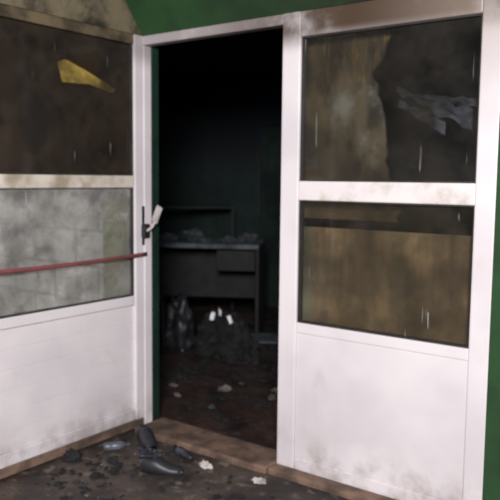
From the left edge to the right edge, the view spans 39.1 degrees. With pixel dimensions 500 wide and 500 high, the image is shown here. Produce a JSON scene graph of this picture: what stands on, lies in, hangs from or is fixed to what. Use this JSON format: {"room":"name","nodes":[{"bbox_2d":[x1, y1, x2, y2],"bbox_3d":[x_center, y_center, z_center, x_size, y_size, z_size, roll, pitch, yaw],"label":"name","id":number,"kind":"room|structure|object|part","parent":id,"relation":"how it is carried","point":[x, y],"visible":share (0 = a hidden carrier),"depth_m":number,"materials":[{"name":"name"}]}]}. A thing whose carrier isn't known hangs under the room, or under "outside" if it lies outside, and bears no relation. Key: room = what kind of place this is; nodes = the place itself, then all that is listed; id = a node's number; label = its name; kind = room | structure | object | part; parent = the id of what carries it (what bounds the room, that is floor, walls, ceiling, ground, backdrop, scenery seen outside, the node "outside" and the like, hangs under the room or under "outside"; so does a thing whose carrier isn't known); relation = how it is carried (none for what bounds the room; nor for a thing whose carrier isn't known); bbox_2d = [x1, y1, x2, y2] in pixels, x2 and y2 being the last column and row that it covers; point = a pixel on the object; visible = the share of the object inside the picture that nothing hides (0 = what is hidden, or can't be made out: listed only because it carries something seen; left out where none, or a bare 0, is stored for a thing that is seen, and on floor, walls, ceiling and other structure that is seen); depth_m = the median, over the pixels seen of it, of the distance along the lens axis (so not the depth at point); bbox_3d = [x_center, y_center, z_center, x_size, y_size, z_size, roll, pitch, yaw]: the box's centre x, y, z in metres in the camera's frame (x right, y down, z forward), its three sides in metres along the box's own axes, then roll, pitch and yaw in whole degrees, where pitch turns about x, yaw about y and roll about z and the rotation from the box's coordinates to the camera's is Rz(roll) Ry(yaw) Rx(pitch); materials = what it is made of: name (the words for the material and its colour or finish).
{"room":"abandoned building corridor","nodes":[
{"label":"abandoned building corridor","id":0,"kind":"room"},
{"bbox_2d":[0,0,141,35],"bbox_3d":[-1.869,-1.520,2.207,0.130,1.000,4.220,5,7,36],"label":"wall","id":1,"kind":"structure","parent":0,"point":[111,14],"depth_m":3.57,"materials":[{"name":"beige paint"}]},
{"bbox_2d":[0,35,156,315],"bbox_3d":[-1.843,-0.397,5.004,3.200,2.600,0.083,5,7,36],"label":"wall partition","id":2,"kind":"structure","parent":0,"point":[55,225],"depth_m":4.59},
{"bbox_2d":[143,46,151,423],"bbox_3d":[-0.590,-0.056,4.004,0.036,2.150,0.060,5,7,36],"label":"door frame","id":3,"kind":"structure","parent":2,"relation":"attached to","point":[146,49],"depth_m":3.99,"materials":[{"name":"white paint"}]},
{"bbox_2d":[151,47,158,420],"bbox_3d":[-0.554,-0.060,4.049,0.036,2.150,0.054,5,7,36],"label":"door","id":4,"kind":"structure","parent":2,"relation":"in","point":[154,51],"depth_m":4.03,"materials":[{"name":"green paint"}]},
{"bbox_2d":[143,14,282,46],"bbox_3d":[-0.209,-1.119,3.619,0.958,0.050,0.060,5,7,36],"label":"header","id":5,"kind":"object","parent":2,"relation":"attached to","point":[270,22],"visible":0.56,"depth_m":3.56,"materials":[{"name":"white paint"}]},
{"bbox_2d":[159,80,168,233],"bbox_3d":[-3.396,-0.483,5.693,0.120,2.600,7.800,5,7,36],"label":"wall","id":6,"kind":"structure","parent":0,"point":[163,85],"depth_m":8.66,"materials":[{"name":"green paint"}]},
{"bbox_2d":[0,429,348,499],"bbox_3d":[-0.119,1.634,-1.832,8.030,0.018,9.000,5,7,36],"label":"ground","id":7,"kind":"structure","parent":0,"point":[22,485],"depth_m":3.35,"materials":[{"name":"brown soil"}]},
{"bbox_2d":[61,448,81,462],"bbox_3d":[-0.902,1.040,3.592,0.109,0.065,0.092,3,6,22],"label":"rag","id":8,"kind":"object","parent":7,"relation":"on","point":[72,456],"visible":1,"depth_m":3.57,"materials":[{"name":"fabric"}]},
{"bbox_2d":[0,417,143,478],"bbox_3d":[-1.268,1.064,3.301,0.108,0.050,2.100,5,7,36],"label":"kerb","id":9,"kind":"object","parent":7,"relation":"on","point":[18,467],"visible":0.43,"depth_m":3.64,"materials":[{"name":"wood"}]},
{"bbox_2d":[0,409,134,468],"bbox_3d":[-0.950,0.972,3.672,0.053,0.065,0.925,5,7,36],"label":"rail","id":10,"kind":"object","parent":9,"relation":"on","point":[7,459],"visible":0.8,"depth_m":3.62,"materials":[{"name":"white paint"}]},
{"bbox_2d":[0,391,133,454],"bbox_3d":[-0.948,0.890,3.663,0.026,0.100,0.925,5,7,36],"label":"plank","id":11,"kind":"object","parent":10,"relation":"on","point":[18,438],"visible":1,"depth_m":3.63,"materials":[{"name":"white paint"}]},
{"bbox_2d":[0,374,133,433],"bbox_3d":[-0.947,0.790,3.652,0.026,0.100,0.925,5,7,36],"label":"plank","id":12,"kind":"object","parent":11,"relation":"on","point":[24,416],"visible":1,"depth_m":3.62,"materials":[{"name":"white paint"}]},
{"bbox_2d":[0,357,133,413],"bbox_3d":[-0.946,0.691,3.642,0.026,0.100,0.925,5,7,36],"label":"plank","id":13,"kind":"object","parent":12,"relation":"on","point":[27,395],"visible":1,"depth_m":3.61,"materials":[{"name":"white paint"}]},
{"bbox_2d":[0,340,133,392],"bbox_3d":[-0.945,0.591,3.632,0.026,0.100,0.925,5,7,36],"label":"plank","id":14,"kind":"object","parent":13,"relation":"on","point":[22,376],"visible":1,"depth_m":3.60,"materials":[{"name":"white paint"}]},
{"bbox_2d":[0,322,133,371],"bbox_3d":[-0.944,0.492,3.622,0.026,0.100,0.925,5,7,36],"label":"plank","id":15,"kind":"object","parent":14,"relation":"on","point":[12,358],"visible":1,"depth_m":3.59,"materials":[{"name":"white paint"}]},
{"bbox_2d":[0,305,132,350],"bbox_3d":[-0.943,0.392,3.612,0.026,0.100,0.925,5,7,36],"label":"plank","id":16,"kind":"object","parent":15,"relation":"on","point":[15,337],"visible":0.79,"depth_m":3.58,"materials":[{"name":"white paint"}]},
{"bbox_2d":[127,34,144,419],"bbox_3d":[-0.639,-0.103,3.965,0.065,2.150,0.077,5,7,36],"label":"post","id":17,"kind":"object","parent":9,"relation":"on","point":[137,46],"visible":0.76,"depth_m":3.93,"materials":[{"name":"white paint"}]},
{"bbox_2d":[0,3,132,44],"bbox_3d":[-0.928,-1.107,3.460,0.055,0.055,0.925,5,7,36],"label":"rail","id":18,"kind":"object","parent":17,"relation":"attached to","point":[6,11],"visible":0.98,"depth_m":3.44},
{"bbox_2d":[0,174,133,187],"bbox_3d":[-0.936,-0.344,3.538,0.055,0.066,0.925,5,7,36],"label":"rail","id":19,"kind":"object","parent":17,"relation":"attached to","point":[6,180],"visible":0.92,"depth_m":3.51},
{"bbox_2d":[0,17,129,173],"bbox_3d":[-0.934,-0.729,3.500,0.006,0.707,0.925,5,7,36],"label":"glass","id":20,"kind":"object","parent":19,"relation":"attached to","point":[58,108],"visible":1,"depth_m":3.51,"materials":[{"name":"brown glass"}]},
{"bbox_2d":[129,44,132,175],"bbox_3d":[-0.656,-0.763,3.863,0.032,0.707,0.008,5,7,36],"label":"seal","id":21,"kind":"object","parent":20,"relation":"attached to","point":[130,45],"visible":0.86,"depth_m":3.85,"materials":[{"name":"black rubber"}]},
{"bbox_2d":[0,172,131,175],"bbox_3d":[-0.934,-0.380,3.533,0.032,0.007,0.909,5,7,36],"label":"seal","id":22,"kind":"object","parent":19,"relation":"on","point":[0,172],"visible":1,"depth_m":3.51,"materials":[{"name":"black rubber"}]},
{"bbox_2d":[0,296,134,329],"bbox_3d":[-0.943,0.316,3.604,0.055,0.053,0.925,5,7,36],"label":"rail","id":23,"kind":"object","parent":17,"relation":"attached to","point":[44,316],"visible":0.8,"depth_m":3.56,"materials":[{"name":"white paint"}]},
{"bbox_2d":[0,294,132,318],"bbox_3d":[-0.941,0.286,3.601,0.032,0.007,0.909,5,7,36],"label":"seal","id":24,"kind":"object","parent":23,"relation":"on","point":[126,295],"visible":1,"depth_m":3.57,"materials":[{"name":"black rubber"}]},
{"bbox_2d":[0,252,146,273],"bbox_3d":[-1.353,0.118,2.950,0.009,0.046,2.580,5,7,36],"label":"barrier tape","id":25,"kind":"object","parent":17,"relation":"attached to","point":[79,263],"visible":1,"depth_m":3.55,"materials":[{"name":"red plastic"}]},
{"bbox_2d":[142,206,144,244],"bbox_3d":[-0.611,-0.138,3.964,0.042,0.220,0.016,5,7,36],"label":"strike plate","id":26,"kind":"object","parent":17,"relation":"attached to","point":[143,207],"visible":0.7,"depth_m":3.95,"materials":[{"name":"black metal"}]},
{"bbox_2d":[141,205,162,237],"bbox_3d":[-0.560,-0.159,3.948,0.174,0.188,0.062,5,7,36],"label":"door handle","id":27,"kind":"object","parent":17,"relation":"attached to","point":[144,234],"depth_m":3.94,"materials":[{"name":"white metal"}]},
{"bbox_3d":[-0.532,-0.174,3.933,0.109,0.154,0.027,3,6,24],"label":"handle","id":28,"kind":"part","parent":27,"relation":"part of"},
{"bbox_2d":[103,441,129,450],"bbox_3d":[-0.706,1.036,3.736,0.140,0.044,0.044,-1,6,-15],"label":"plastic bottle","id":29,"kind":"object","parent":7,"relation":"on","point":[116,445],"visible":1,"depth_m":3.72,"materials":[{"name":"plastic"}]},
{"bbox_2d":[137,424,156,448],"bbox_3d":[-0.556,1.007,3.800,0.085,0.085,0.212,-2,6,-21],"label":"shoe","id":30,"kind":"object","parent":7,"relation":"on","point":[145,436],"visible":0.88,"depth_m":3.78,"materials":[{"name":"black rubber"}]},
{"bbox_2d":[138,446,161,458],"bbox_3d":[-0.514,1.038,3.598,0.096,0.076,0.132,-5,8,-44],"label":"plastic bag","id":31,"kind":"object","parent":7,"relation":"on","point":[148,451],"visible":0.48,"depth_m":3.59,"materials":[{"name":"grey plastic"}]},
{"bbox_2d":[35,437,275,499],"bbox_3d":[-0.272,1.107,3.215,1.533,0.026,0.784,5,7,36],"label":"debris","id":32,"kind":"object","parent":7,"relation":"on","point":[95,475],"visible":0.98,"depth_m":3.39,"materials":[{"name":"black stone"}]},
{"bbox_2d":[140,455,183,475],"bbox_3d":[-0.429,1.049,3.438,0.211,0.085,0.084,2,6,9],"label":"shoe","id":33,"kind":"object","parent":7,"relation":"on","point":[150,464],"visible":1,"depth_m":3.41,"materials":[{"name":"black rubber"}]},
{"bbox_2d":[175,446,192,459],"bbox_3d":[-0.335,1.047,3.616,0.048,0.048,0.130,-4,7,-36],"label":"plastic bottle","id":34,"kind":"object","parent":7,"relation":"on","point":[180,451],"visible":1,"depth_m":3.60,"materials":[{"name":"plastic"}]},
{"bbox_2d":[135,417,276,473],"bbox_3d":[-0.224,1.047,3.813,0.910,0.050,0.243,5,7,36],"label":"door sill","id":35,"kind":"structure","parent":7,"relation":"on","point":[241,453],"depth_m":3.74,"materials":[{"name":"wood"}]},
{"bbox_2d":[199,459,212,468],"bbox_3d":[-0.224,1.068,3.519,0.085,0.039,0.051,5,7,36],"label":"crumpled paper","id":36,"kind":"object","parent":7,"relation":"on","point":[204,464],"visible":1,"depth_m":3.51,"materials":[{"name":"white paper"}]},
{"bbox_2d":[251,477,265,483],"bbox_3d":[0.046,1.095,3.363,0.079,0.023,0.058,5,7,36],"label":"crumpled paper","id":37,"kind":"object","parent":7,"relation":"on","point":[256,480],"visible":1,"depth_m":3.35,"materials":[{"name":"white paper"}]},
{"bbox_2d":[277,11,306,467],"bbox_3d":[0.202,-0.013,3.411,0.100,2.200,0.065,5,7,36],"label":"post","id":38,"kind":"object","parent":7,"relation":"on","point":[292,22],"visible":0.66,"depth_m":3.38,"materials":[{"name":"white paint"}]},
{"bbox_2d":[268,463,396,499],"bbox_3d":[1.564,1.209,2.412,3.638,0.040,0.079,5,7,36],"label":"kerb","id":39,"kind":"object","parent":7,"relation":"on","point":[343,490],"visible":1,"depth_m":3.29,"materials":[{"name":"wood"}]},
{"bbox_2d":[462,0,499,499],"bbox_3d":[0.951,0.052,2.855,0.085,2.200,0.065,5,7,36],"label":"post","id":40,"kind":"object","parent":7,"relation":"on","point":[489,96],"visible":0.75,"depth_m":2.82,"materials":[{"name":"white paint"}]},
{"bbox_2d":[294,322,468,499],"bbox_3d":[0.572,0.745,3.204,0.843,0.742,0.055,5,7,36],"label":"panel","id":41,"kind":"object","parent":40,"relation":"attached to","point":[395,417],"depth_m":3.16,"materials":[{"name":"white paint"}]},
{"bbox_3d":[0.569,1.079,3.239,0.843,0.070,0.053,5,7,36],"label":"bottom rail","id":42,"kind":"part","parent":41,"relation":"part of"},
{"bbox_2d":[303,215,458,327],"bbox_3d":[0.581,0.083,3.139,0.843,0.588,0.006,5,7,36],"label":"glass","id":43,"kind":"object","parent":41,"relation":"attached to","point":[458,215],"visible":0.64,"depth_m":3.03,"materials":[{"name":"glass"}]},
{"bbox_2d":[297,200,303,321],"bbox_3d":[0.244,0.055,3.384,0.008,0.588,0.032,5,7,36],"label":"seal","id":44,"kind":"object","parent":43,"relation":"attached to","point":[301,204],"visible":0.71,"depth_m":3.38,"materials":[{"name":"black rubber"}]},
{"bbox_2d":[301,200,473,206],"bbox_3d":[0.581,-0.205,3.106,0.827,0.007,0.032,5,7,36],"label":"seal","id":45,"kind":"object","parent":43,"relation":"attached to","point":[301,200],"visible":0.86,"depth_m":3.06,"materials":[{"name":"black rubber"}]},
{"bbox_2d":[468,206,474,348],"bbox_3d":[0.913,0.112,2.888,0.008,0.588,0.032,5,7,36],"label":"seal","id":46,"kind":"object","parent":43,"relation":"attached to","point":[474,206],"visible":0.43,"depth_m":2.87,"materials":[{"name":"black rubber"}]},
{"bbox_3d":[0.576,0.402,3.169,0.843,0.052,0.055,5,7,36],"label":"sill rail","id":47,"kind":"part","parent":41,"relation":"part of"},
{"bbox_2d":[299,320,467,347],"bbox_3d":[0.575,0.373,3.165,0.827,0.007,0.032,5,7,36],"label":"seal","id":48,"kind":"object","parent":41,"relation":"on","point":[300,321],"visible":0.86,"depth_m":3.13,"materials":[{"name":"black rubber"}]},
{"bbox_2d":[299,181,475,205],"bbox_3d":[0.583,-0.254,3.103,0.843,0.090,0.055,5,7,36],"label":"rail","id":49,"kind":"object","parent":40,"relation":"attached to","point":[376,192],"visible":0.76,"depth_m":3.05,"materials":[{"name":"white paint"}]},
{"bbox_2d":[315,115,316,147],"bbox_3d":[0.310,-0.551,3.283,0.007,0.147,0.006,5,7,36],"label":"glass","id":50,"kind":"object","parent":49,"relation":"attached to","point":[316,115],"depth_m":3.29,"materials":[{"name":"glass"}]},
{"bbox_2d":[300,37,306,180],"bbox_3d":[0.251,-0.658,3.312,0.008,0.665,0.032,5,7,36],"label":"seal","id":51,"kind":"object","parent":50,"relation":"attached to","point":[304,57],"visible":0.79,"depth_m":3.31,"materials":[{"name":"black rubber"}]},
{"bbox_2d":[301,180,474,182],"bbox_3d":[0.582,-0.302,3.097,0.827,0.007,0.032,5,7,36],"label":"seal","id":52,"kind":"object","parent":49,"relation":"on","point":[301,180],"visible":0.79,"depth_m":3.05,"materials":[{"name":"black rubber"}]},
{"bbox_2d":[419,153,421,172],"bbox_3d":[0.723,-0.369,2.989,0.009,0.080,0.006,5,7,36],"label":"glass","id":53,"kind":"object","parent":49,"relation":"attached to","point":[420,157],"depth_m":2.99,"materials":[{"name":"glass"}]},
{"bbox_2d":[304,13,481,38],"bbox_3d":[0.589,-0.957,3.030,0.827,0.007,0.032,5,7,36],"label":"seal","id":54,"kind":"object","parent":53,"relation":"attached to","point":[480,14],"visible":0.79,"depth_m":2.99,"materials":[{"name":"black rubber"}]},
{"bbox_2d":[475,13,482,182],"bbox_3d":[0.920,-0.601,2.815,0.008,0.665,0.032,5,7,36],"label":"seal","id":55,"kind":"object","parent":53,"relation":"attached to","point":[482,13],"visible":0.36,"depth_m":2.80,"materials":[{"name":"rubber"}]},
{"bbox_2d":[302,0,482,36],"bbox_3d":[0.591,-1.017,3.025,0.843,0.115,0.055,5,7,36],"label":"rail","id":56,"kind":"object","parent":40,"relation":"attached to","point":[372,13],"visible":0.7,"depth_m":3.02,"materials":[{"name":"white paint"}]},
{"bbox_2d":[159,300,278,449],"bbox_3d":[0.979,0.982,5.181,7.700,0.120,3.600,5,7,36],"label":"floor","id":57,"kind":"structure","parent":0,"point":[206,382],"depth_m":4.80,"materials":[{"name":"tile"}]},
{"bbox_2d":[159,292,194,351],"bbox_3d":[-0.613,0.589,5.944,0.349,0.475,0.295,5,7,36],"label":"sack","id":58,"kind":"object","parent":57,"relation":"on","point":[178,316],"visible":0.91,"depth_m":5.86,"materials":[{"name":"black plastic"}]},
{"bbox_2d":[159,205,233,308],"bbox_3d":[-0.700,0.066,7.859,1.030,1.125,0.430,0,6,-3],"label":"storage shelf","id":59,"kind":"object","parent":57,"relation":"on","point":[231,207],"visible":0.34,"depth_m":7.71,"materials":[{"name":"metal"}]},
{"bbox_3d":[-0.694,-0.481,7.803,1.000,0.025,0.400,0,6,-3],"label":"shelf","id":60,"kind":"part","parent":59,"relation":"part of","materials":[{"name":"metal"}]},
{"bbox_3d":[-0.705,0.514,7.904,1.000,0.025,0.400,0,6,-3],"label":"shelf","id":61,"kind":"part","parent":59,"relation":"part of","materials":[{"name":"metal"}]},
{"bbox_2d":[159,238,265,332],"bbox_3d":[-0.438,0.344,6.466,1.100,0.860,0.600,1,6,7],"label":"desk","id":62,"kind":"object","parent":57,"relation":"on","point":[216,268],"visible":0.65,"depth_m":6.68,"materials":[{"name":"metal"}]},
{"bbox_2d":[159,228,258,242],"bbox_3d":[-0.385,-0.135,6.390,0.918,0.106,0.343,1,6,8],"label":"rubble","id":63,"kind":"object","parent":62,"relation":"on","point":[194,234],"visible":0.99,"depth_m":6.38,"materials":[{"name":"stone"}]},
{"bbox_3d":[-0.098,0.073,6.399,0.340,0.180,0.480,1,6,7],"label":"drawer","id":64,"kind":"part","parent":62,"relation":"part of","materials":[{"name":"metal"}]},
{"bbox_2d":[161,358,277,425],"bbox_3d":[0.689,0.878,5.247,2.395,0.068,2.836,5,7,36],"label":"debris","id":65,"kind":"object","parent":57,"relation":"on","point":[256,404],"visible":0.32,"depth_m":4.99,"materials":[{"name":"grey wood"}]},
{"bbox_2d":[250,333,278,343],"bbox_3d":[0.199,0.748,5.969,0.440,0.035,0.260,1,6,2],"label":"board","id":66,"kind":"object","parent":65,"relation":"on","point":[263,338],"visible":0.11,"depth_m":5.95,"materials":[{"name":"grey wood"}]},
{"bbox_2d":[174,385,277,399],"bbox_3d":[-0.148,0.939,4.707,0.704,0.037,0.243,1,6,5],"label":"rubble","id":67,"kind":"object","parent":57,"relation":"on","point":[225,388],"visible":0.92,"depth_m":4.75,"materials":[{"name":"grey stone"}]},
{"bbox_2d":[192,308,260,364],"bbox_3d":[-0.191,0.673,5.642,0.470,0.376,0.587,-2,6,-21],"label":"heap","id":68,"kind":"object","parent":57,"relation":"on","point":[219,339],"visible":0.99,"depth_m":5.54,"materials":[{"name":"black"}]},
{"bbox_2d":[210,309,232,323],"bbox_3d":[-0.218,0.507,5.426,0.181,0.119,0.062,2,6,16],"label":"scraps","id":69,"kind":"object","parent":68,"relation":"on","point":[212,315],"visible":1,"depth_m":5.43,"materials":[{"name":"white paper"}]},
{"bbox_2d":[258,344,277,350],"bbox_3d":[0.192,0.803,5.953,0.287,0.064,0.173,5,7,36],"label":"lump","id":70,"kind":"object","parent":57,"relation":"on","point":[272,347],"visible":0.41,"depth_m":5.88,"materials":[{"name":"brown wood"}]},
{"bbox_2d":[302,226,471,344],"bbox_3d":[0.619,0.512,3.238,0.970,1.200,0.016,5,7,36],"label":"plywood board","id":71,"kind":"object","parent":57,"relation":"on","point":[374,280],"visible":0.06,"depth_m":3.19,"materials":[{"name":"brown wood"}]},
{"bbox_2d":[125,0,369,35],"bbox_3d":[1.240,-1.512,2.444,4.569,1.000,0.320,5,7,36],"label":"wall","id":72,"kind":"structure","parent":0,"point":[152,17],"depth_m":3.53,"materials":[{"name":"green paint"}]},
{"bbox_2d":[102,134,127,297],"bbox_3d":[-0.734,-0.294,4.109,0.336,2.600,0.031,5,7,36],"label":"trim","id":73,"kind":"structure","parent":72,"relation":"attached to","point":[115,200],"depth_m":4.15,"materials":[{"name":"green paint"}]},
{"bbox_2d":[304,28,405,221],"bbox_3d":[0.482,-0.600,3.283,0.544,0.920,0.015,5,7,36],"label":"board","id":74,"kind":"object","parent":72,"relation":"attached to","point":[342,89],"visible":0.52,"depth_m":3.29,"materials":[{"name":"brown wood"}]},
{"bbox_2d":[396,86,477,134],"bbox_3d":[0.798,-0.604,3.040,0.361,0.225,0.051,5,7,36],"label":"plastic sheet","id":75,"kind":"object","parent":74,"relation":"hanging from","point":[441,106],"visible":1,"depth_m":3.02,"materials":[{"name":"grey plastic"}]},
{"bbox_2d":[157,17,481,81],"bbox_3d":[-0.220,-1.561,3.272,7.900,0.100,7.900,5,7,36],"label":"ceiling","id":76,"kind":"structure","parent":0,"point":[258,51],"depth_m":6.37,"materials":[{"name":"black"}]},
{"bbox_2d":[168,50,479,302],"bbox_3d":[2.106,-0.510,6.527,7.900,2.600,0.120,5,7,36],"label":"wall","id":77,"kind":"structure","parent":0,"point":[211,120],"depth_m":7.86,"materials":[{"name":"paint"}]},
{"bbox_2d":[253,119,260,304],"bbox_3d":[0.092,-0.412,7.928,0.080,2.080,0.070,5,7,36],"label":"frame","id":78,"kind":"object","parent":77,"relation":"attached to","point":[257,151],"visible":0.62,"depth_m":7.86,"materials":[{"name":"black"}]},
{"bbox_2d":[261,118,281,126],"bbox_3d":[0.455,-1.377,7.566,0.800,0.080,0.070,5,7,36],"label":"door","id":79,"kind":"structure","parent":77,"relation":"in","point":[278,121],"depth_m":7.68,"materials":[{"name":"black"}]},
{"bbox_2d":[260,126,320,307],"bbox_3d":[0.442,-0.342,7.669,0.800,2.000,0.045,5,7,36],"label":"leaf","id":80,"kind":"object","parent":77,"relation":"attached to","point":[268,132],"visible":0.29,"depth_m":7.80,"materials":[{"name":"green paint"}]},
{"bbox_2d":[265,231,279,294],"bbox_3d":[0.419,0.158,7.696,0.600,0.700,0.025,5,7,36],"label":"panel","id":81,"kind":"object","parent":80,"relation":"attached to","point":[272,237],"visible":0.44,"depth_m":7.80,"materials":[{"name":"green paint"}]},
{"bbox_2d":[266,140,312,219],"bbox_3d":[0.429,-0.763,7.602,0.600,0.850,0.025,5,7,36],"label":"panel","id":82,"kind":"object","parent":80,"relation":"attached to","point":[273,203],"visible":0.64,"depth_m":7.71,"materials":[{"name":"green paint"}]},
{"bbox_2d":[321,219,329,227],"bbox_3d":[0.797,-0.352,7.405,0.080,2.080,0.070,5,7,36],"label":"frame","id":83,"kind":"object","parent":77,"relation":"attached to","point":[324,222],"visible":0.02,"depth_m":7.38,"materials":[{"name":"black"}]},
{"bbox_2d":[482,123,499,499],"bbox_3d":[2.057,0.141,2.087,2.608,2.200,0.160,5,7,36],"label":"wall","id":84,"kind":"structure","parent":0,"point":[491,476],"depth_m":2.83,"materials":[{"name":"green paint"}]},
{"bbox_3d":[-0.941,-0.011,3.573,0.006,0.604,0.925,5,7,36],"label":"glass","id":85,"kind":"object","parent":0,"visible":0},
{"bbox_2d":[128,188,133,295],"bbox_3d":[-0.664,-0.045,3.936,0.032,0.604,0.008,5,7,36],"label":"seal","id":86,"kind":"object","parent":85,"relation":"attached to","point":[130,190],"visible":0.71,"depth_m":3.93,"materials":[{"name":"black rubber"}]}
]}

